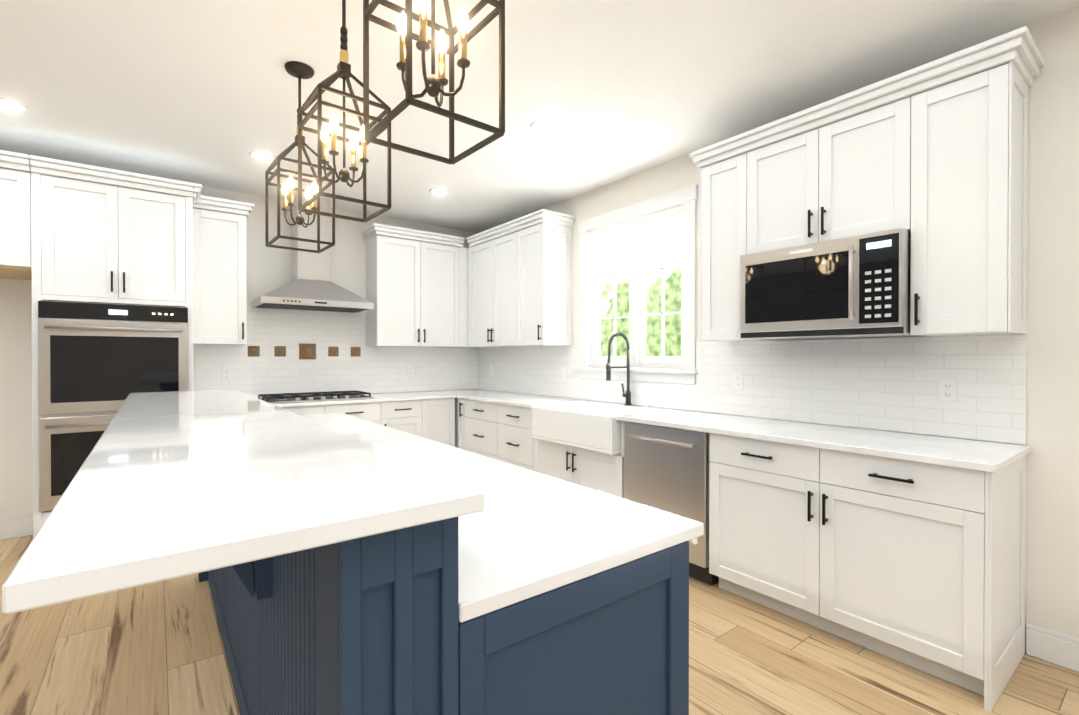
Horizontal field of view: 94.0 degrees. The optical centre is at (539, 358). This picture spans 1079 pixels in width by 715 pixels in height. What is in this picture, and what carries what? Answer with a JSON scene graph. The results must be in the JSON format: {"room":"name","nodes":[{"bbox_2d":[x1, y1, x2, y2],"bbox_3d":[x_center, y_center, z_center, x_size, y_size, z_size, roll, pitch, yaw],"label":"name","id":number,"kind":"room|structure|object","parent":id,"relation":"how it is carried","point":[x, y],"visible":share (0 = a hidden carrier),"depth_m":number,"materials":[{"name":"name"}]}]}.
{"room":"kitchen","nodes":[
{"label":"kitchen","id":0,"kind":"room"},
{"bbox_2d":[0,186,477,520],"bbox_3d":[-3.327,-0.093,4.037,6.750,2.750,0.150,0,0,-37],"label":"wall","id":1,"kind":"structure","parent":0,"point":[268,269],"depth_m":3.66,"materials":[{"name":"beige paint"}]},
{"bbox_2d":[0,150,30,279],"bbox_3d":[-3.799,-0.925,3.144,0.960,0.715,0.682,0,0,-37],"label":"upper cabinet","id":2,"kind":"object","parent":1,"relation":"attached to","point":[15,217],"visible":0.69,"depth_m":3.17,"materials":[{"name":"white wood"}]},
{"bbox_2d":[0,516,32,539],"bbox_3d":[-4.764,1.221,2.840,2.945,0.134,0.018,0,0,-37],"label":"baseboard","id":3,"kind":"structure","parent":1,"relation":"attached to","point":[20,527],"depth_m":3.61,"materials":[{"name":"white wood"}]},
{"bbox_2d":[193,195,253,344],"bbox_3d":[-2.658,-0.704,4.209,0.431,1.170,0.377,0,0,-37],"label":"upper cabinet","id":4,"kind":"object","parent":1,"relation":"attached to","point":[219,278],"visible":0.81,"depth_m":4.09,"materials":[{"name":"white wood"}]},
{"bbox_2d":[251,195,373,312],"bbox_3d":[-2.059,-0.962,4.589,0.930,1.011,0.499,0,0,-37],"label":"range hood","id":5,"kind":"object","parent":1,"relation":"attached to","point":[311,286],"visible":0.98,"depth_m":4.54,"materials":[{"name":"silver metal"}]},
{"bbox_2d":[193,307,477,397],"bbox_3d":[-1.833,-0.050,5.076,2.792,0.821,0.008,0,0,-37],"label":"backsplash","id":6,"kind":"structure","parent":1,"relation":"attached to","point":[373,370],"depth_m":4.87,"materials":[{"name":"tile"}]},
{"bbox_2d":[222,368,231,380],"bbox_3d":[-2.725,0.140,4.385,0.072,0.116,0.007,0,0,-37],"label":"electrical outlet","id":7,"kind":"object","parent":6,"relation":"attached to","point":[226,374],"visible":1,"depth_m":4.38,"materials":[{"name":"white plastic"}]},
{"bbox_2d":[248,346,259,355],"bbox_3d":[-2.559,-0.066,4.506,0.095,0.095,0.014,0,0,-37],"label":"medallion","id":8,"kind":"object","parent":6,"relation":"attached to","point":[252,350],"depth_m":4.51,"materials":[{"name":"brown metal"}]},
{"bbox_2d":[274,346,285,355],"bbox_3d":[-2.388,-0.067,4.637,0.095,0.095,0.014,0,0,-37],"label":"medallion","id":9,"kind":"object","parent":6,"relation":"attached to","point":[279,350],"depth_m":4.63,"materials":[{"name":"brown metal"}]},
{"bbox_2d":[299,343,315,358],"bbox_3d":[-2.201,-0.068,4.779,0.150,0.150,0.014,0,0,-37],"label":"medallion","id":10,"kind":"object","parent":6,"relation":"attached to","point":[307,351],"depth_m":4.77,"materials":[{"name":"brown metal"}]},
{"bbox_2d":[328,347,338,355],"bbox_3d":[-2.015,-0.069,4.922,0.095,0.095,0.014,0,0,-37],"label":"medallion","id":11,"kind":"object","parent":6,"relation":"attached to","point":[332,351],"depth_m":4.92,"materials":[{"name":"brown metal"}]},
{"bbox_2d":[351,347,360,355],"bbox_3d":[-1.844,-0.069,5.053,0.095,0.095,0.014,0,0,-37],"label":"medallion","id":12,"kind":"object","parent":6,"relation":"attached to","point":[355,351],"depth_m":5.05,"materials":[{"name":"brown metal"}]},
{"bbox_2d":[407,366,412,376],"bbox_3d":[-1.391,0.135,5.405,0.072,0.116,0.007,0,0,-37],"label":"electrical outlet","id":13,"kind":"object","parent":6,"relation":"attached to","point":[409,371],"visible":1,"depth_m":5.40,"materials":[{"name":"white plastic"}]},
{"bbox_2d":[361,223,485,347],"bbox_3d":[-1.150,-0.710,5.362,1.371,1.170,0.377,0,0,-37],"label":"upper cabinet","id":14,"kind":"object","parent":1,"relation":"attached to","point":[417,288],"visible":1,"depth_m":5.11,"materials":[{"name":"white wood"}]},
{"bbox_2d":[0,535,1078,714],"bbox_3d":[-0.608,1.333,0.365,6.900,0.060,9.300,0,0,-37],"label":"floor","id":15,"kind":"structure","parent":0,"point":[155,648],"depth_m":2.11,"materials":[{"name":"brown wood"}]},
{"bbox_2d":[29,155,201,537],"bbox_3d":[-3.056,-0.001,3.717,0.906,2.569,0.682,0,0,-37],"label":"tall cabinet","id":16,"kind":"object","parent":15,"relation":"on","point":[105,235],"visible":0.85,"depth_m":3.43,"materials":[{"name":"white wood"}]},
{"bbox_2d":[38,300,188,511],"bbox_3d":[-3.057,0.303,3.674,0.791,1.358,0.699,0,0,-37],"label":"double wall oven","id":17,"kind":"object","parent":16,"relation":"in","point":[98,363],"visible":0.77,"depth_m":3.35,"materials":[{"name":"grey metal"}]},
{"bbox_2d":[283,402,382,424],"bbox_3d":[-2.026,0.838,4.556,0.981,0.880,0.607,0,0,-37],"label":"base cabinet","id":18,"kind":"object","parent":15,"relation":"on","point":[373,411],"depth_m":4.45,"materials":[{"name":"white wood"}]},
{"bbox_2d":[273,389,496,407],"bbox_3d":[-1.683,0.379,4.782,2.670,0.030,0.662,0,0,-37],"label":"countertop","id":19,"kind":"structure","parent":18,"relation":"on","point":[403,396],"depth_m":4.83,"materials":[{"name":"white stone"}]},
{"bbox_2d":[258,390,376,403],"bbox_3d":[-2.006,0.341,4.527,0.910,0.048,0.530,0,0,-37],"label":"cooktop","id":20,"kind":"object","parent":19,"relation":"in","point":[313,397],"visible":0.96,"depth_m":4.43,"materials":[{"name":"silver metal"}]},
{"bbox_2d":[383,400,422,436],"bbox_3d":[-1.476,0.836,4.977,0.404,0.880,0.607,0,0,-37],"label":"base cabinet","id":21,"kind":"object","parent":15,"relation":"on","point":[405,416],"depth_m":4.75,"materials":[{"name":"white wood"}]},
{"bbox_2d":[423,398,454,446],"bbox_3d":[-1.175,0.834,5.207,0.354,0.880,0.607,0,0,-37],"label":"base cabinet","id":22,"kind":"object","parent":15,"relation":"on","point":[432,419],"depth_m":4.98,"materials":[{"name":"white wood"}]},
{"bbox_2d":[198,517,688,714],"bbox_3d":[-0.886,0.759,2.012,0.974,1.067,2.864,0,0,-37],"label":"kitchen island","id":23,"kind":"object","parent":15,"relation":"on","point":[370,625],"visible":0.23,"depth_m":0.91,"materials":[{"name":"blue wood"}]},
{"bbox_2d":[2,389,484,613],"bbox_3d":[-1.171,0.210,1.769,0.508,0.030,2.925,0,0,-37],"label":"bar","id":24,"kind":"object","parent":23,"relation":"on","point":[162,486],"visible":1,"depth_m":0.73,"materials":[{"name":"white stone"}]},
{"bbox_2d":[300,413,703,622],"bbox_3d":[-0.743,0.394,2.127,0.642,0.030,2.878,0,0,-37],"label":"island countertop","id":25,"kind":"structure","parent":23,"relation":"on","point":[525,534],"depth_m":1.15,"materials":[{"name":"white stone"}]},
{"bbox_2d":[455,398,462,449],"bbox_3d":[-0.541,0.834,5.203,0.607,0.880,0.128,0,0,-37],"label":"base cabinet","id":26,"kind":"object","parent":15,"relation":"on","point":[458,401],"depth_m":5.05,"materials":[{"name":"white wood"}]},
{"bbox_2d":[463,399,494,458],"bbox_3d":[-0.316,0.836,4.910,0.607,0.880,0.610,0,0,-37],"label":"base cabinet","id":27,"kind":"object","parent":15,"relation":"on","point":[478,416],"depth_m":4.73,"materials":[{"name":"white wood"}]},
{"bbox_2d":[457,391,1030,472],"bbox_3d":[0.459,0.384,3.870,0.637,0.030,4.712,0,0,-37],"label":"countertop","id":28,"kind":"structure","parent":27,"relation":"on","point":[988,456],"depth_m":2.47,"materials":[{"name":"white stone"}]},
{"bbox_2d":[531,402,657,454],"bbox_3d":[0.418,0.503,3.807,0.547,0.251,0.896,0,0,-37],"label":"farmhouse sink","id":29,"kind":"object","parent":28,"relation":"in","point":[591,426],"visible":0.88,"depth_m":3.65,"materials":[{"name":"white ceramic"}]},
{"bbox_2d":[606,332,649,406],"bbox_3d":[0.665,0.081,3.852,0.270,0.574,0.284,0,0,-37],"label":"faucet","id":30,"kind":"object","parent":28,"relation":"on","point":[609,367],"visible":1,"depth_m":3.95,"materials":[{"name":"grey metal"}]},
{"bbox_2d":[495,403,530,469],"bbox_3d":[0.030,0.839,4.457,0.607,0.880,0.530,0,0,-37],"label":"base cabinet","id":31,"kind":"object","parent":15,"relation":"on","point":[512,423],"depth_m":4.28,"materials":[{"name":"white wood"}]},
{"bbox_2d":[531,438,618,496],"bbox_3d":[0.485,0.842,3.861,0.607,0.880,0.969,0,0,-37],"label":"base cabinet","id":32,"kind":"object","parent":15,"relation":"on","point":[598,471],"depth_m":3.63,"materials":[{"name":"white wood"}]},
{"bbox_2d":[619,421,624,498],"bbox_3d":[0.978,0.846,3.217,0.607,0.880,0.653,0,0,-37],"label":"base cabinet","id":33,"kind":"object","parent":15,"relation":"on","point":[621,456],"depth_m":3.30,"materials":[{"name":"white wood"}]},
{"bbox_2d":[624,421,718,584],"bbox_3d":[0.943,0.842,3.191,0.641,0.866,0.610,0,0,-37],"label":"dishwasher","id":34,"kind":"object","parent":33,"relation":"in","point":[666,469],"visible":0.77,"depth_m":2.95,"materials":[{"name":"grey metal"}]},
{"bbox_2d":[709,433,1026,711],"bbox_3d":[1.534,0.850,2.490,0.607,0.880,1.178,0,0,-37],"label":"base cabinet","id":35,"kind":"object","parent":15,"relation":"on","point":[920,566],"depth_m":2.14,"materials":[{"name":"white wood"}]},
{"bbox_2d":[0,0,1078,232],"bbox_3d":[-0.608,-1.487,0.349,6.900,0.080,9.300,0,0,-37],"label":"ceiling","id":36,"kind":"structure","parent":0,"point":[202,92],"depth_m":2.64,"materials":[{"name":"paint"}]},
{"bbox_2d":[0,98,29,112],"bbox_3d":[-3.057,-1.456,2.895,0.176,0.008,0.176,0,0,-37],"label":"recessed light","id":37,"kind":"object","parent":36,"relation":"in","point":[10,105],"visible":0.98,"depth_m":2.91,"materials":[{"name":"white"}]},
{"bbox_2d":[249,151,275,161],"bbox_3d":[-2.002,-1.460,3.639,0.176,0.008,0.176,0,0,-37],"label":"recessed light","id":38,"kind":"object","parent":36,"relation":"in","point":[262,156],"visible":0.92,"depth_m":3.63,"materials":[{"name":"white"}]},
{"bbox_2d":[265,61,334,252],"bbox_3d":[-1.208,-1.013,2.536,0.273,0.890,0.273,0,0,-37],"label":"pendant lantern","id":39,"kind":"object","parent":36,"relation":"hanging from","point":[299,70],"visible":0.81,"depth_m":2.52,"materials":[{"name":"brown metal"}]},
{"bbox_2d":[298,0,390,221],"bbox_3d":[-0.742,-1.010,1.911,0.273,0.890,0.273,0,0,-37],"label":"pendant lantern","id":40,"kind":"object","parent":36,"relation":"hanging from","point":[343,72],"visible":0.98,"depth_m":1.90,"materials":[{"name":"brown metal"}]},
{"bbox_2d":[363,0,504,164],"bbox_3d":[-0.270,-1.006,1.277,0.273,0.890,0.273,0,0,-37],"label":"pendant lantern","id":41,"kind":"object","parent":36,"relation":"hanging from","point":[434,86],"visible":1,"depth_m":1.27,"materials":[{"name":"brown metal"}]},
{"bbox_2d":[429,188,448,195],"bbox_3d":[-0.883,-1.465,4.431,0.176,0.008,0.176,0,0,-37],"label":"recessed light","id":42,"kind":"object","parent":36,"relation":"in","point":[439,192],"visible":0.98,"depth_m":4.42,"materials":[{"name":"white"}]},
{"bbox_2d":[531,120,558,132],"bbox_3d":[0.032,-1.458,3.167,0.176,0.008,0.176,0,0,-37],"label":"recessed light","id":43,"kind":"object","parent":36,"relation":"in","point":[544,126],"visible":1,"depth_m":3.16,"materials":[{"name":"white"}]},
{"bbox_2d":[484,6,1078,652],"bbox_3d":[2.074,-0.083,2.407,0.150,2.750,9.000,0,0,-37],"label":"wall","id":44,"kind":"structure","parent":0,"point":[1052,520],"depth_m":2.15,"materials":[{"name":"beige paint"}]},
{"bbox_2d":[466,221,513,346],"bbox_3d":[-0.369,-0.709,5.201,0.326,1.170,0.921,0,0,-37],"label":"upper cabinet","id":45,"kind":"object","parent":44,"relation":"attached to","point":[491,253],"depth_m":5.07,"materials":[{"name":"white wood"}]},
{"bbox_2d":[514,209,573,346],"bbox_3d":[0.039,-0.706,4.667,0.326,1.170,0.423,0,0,-37],"label":"upper cabinet","id":46,"kind":"object","parent":44,"relation":"attached to","point":[520,282],"depth_m":4.53,"materials":[{"name":"white wood"}]},
{"bbox_2d":[576,184,697,384],"bbox_3d":[0.762,-0.522,4.045,0.160,1.404,1.250,0,0,-37],"label":"window","id":47,"kind":"structure","parent":44,"relation":"in","point":[635,228],"depth_m":4.01,"materials":[{"name":"white wood"}]},
{"bbox_2d":[697,146,740,340],"bbox_3d":[1.226,-0.668,3.115,0.326,1.111,0.308,0,0,-37],"label":"upper cabinet","id":48,"kind":"object","parent":44,"relation":"attached to","point":[720,187],"depth_m":3.03,"materials":[{"name":"white wood"}]},
{"bbox_2d":[478,334,1026,444],"bbox_3d":[0.703,0.125,4.066,0.008,0.482,4.696,0,0,-37],"label":"backsplash","id":49,"kind":"structure","parent":44,"relation":"attached to","point":[888,384],"depth_m":2.80,"materials":[{"name":"tile"}]},
{"bbox_2d":[489,365,492,375],"bbox_3d":[-0.549,0.133,5.690,0.007,0.116,0.072,0,0,-37],"label":"electrical outlet","id":50,"kind":"object","parent":49,"relation":"attached to","point":[491,370],"visible":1,"depth_m":5.68,"materials":[{"name":"white plastic"}]},
{"bbox_2d":[561,367,565,379],"bbox_3d":[0.226,0.139,4.676,0.007,0.116,0.072,0,0,-37],"label":"electrical outlet","id":51,"kind":"object","parent":49,"relation":"attached to","point":[563,373],"visible":1,"depth_m":4.67,"materials":[{"name":"white plastic"}]},
{"bbox_2d":[733,372,743,389],"bbox_3d":[1.295,0.147,3.277,0.007,0.116,0.072,0,0,-37],"label":"electrical outlet","id":52,"kind":"object","parent":49,"relation":"attached to","point":[738,380],"visible":1,"depth_m":3.27,"materials":[{"name":"white plastic"}]},
{"bbox_2d":[938,378,956,402],"bbox_3d":[1.957,0.151,2.412,0.007,0.116,0.072,0,0,-37],"label":"electrical outlet","id":53,"kind":"object","parent":49,"relation":"attached to","point":[947,389],"visible":1,"depth_m":2.41,"materials":[{"name":"white plastic"}]},
{"bbox_2d":[741,86,904,340],"bbox_3d":[1.559,-0.665,2.679,0.326,1.111,0.790,0,0,-37],"label":"upper cabinet","id":54,"kind":"object","parent":44,"relation":"attached to","point":[837,174],"depth_m":2.54,"materials":[{"name":"white wood"}]},
{"bbox_2d":[740,228,920,338],"bbox_3d":[1.509,-0.348,2.642,0.451,0.466,0.778,0,0,-37],"label":"microwave","id":55,"kind":"object","parent":54,"relation":"in","point":[853,286],"visible":0.98,"depth_m":2.46,"materials":[{"name":"silver metal"}]},
{"bbox_2d":[905,46,1032,335],"bbox_3d":[1.901,-0.663,2.232,0.326,1.111,0.336,0,0,-37],"label":"upper cabinet","id":56,"kind":"object","parent":44,"relation":"attached to","point":[932,156],"depth_m":2.13,"materials":[{"name":"white wood"}]},
{"bbox_2d":[1026,623,1078,671],"bbox_3d":[3.426,1.234,0.507,0.018,0.134,4.267,0,0,-37],"label":"baseboard","id":57,"kind":"structure","parent":44,"relation":"attached to","point":[1054,647],"depth_m":2.13,"materials":[{"name":"white wood"}]},
{"label":"outside","id":58,"kind":"structure","parent":0,"visible":0},
{"bbox_2d":[600,220,680,355],"bbox_3d":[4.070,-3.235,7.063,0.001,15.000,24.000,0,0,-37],"label":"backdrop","id":59,"kind":"structure","parent":58,"point":[655,244],"depth_m":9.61,"materials":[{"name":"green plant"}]}
]}

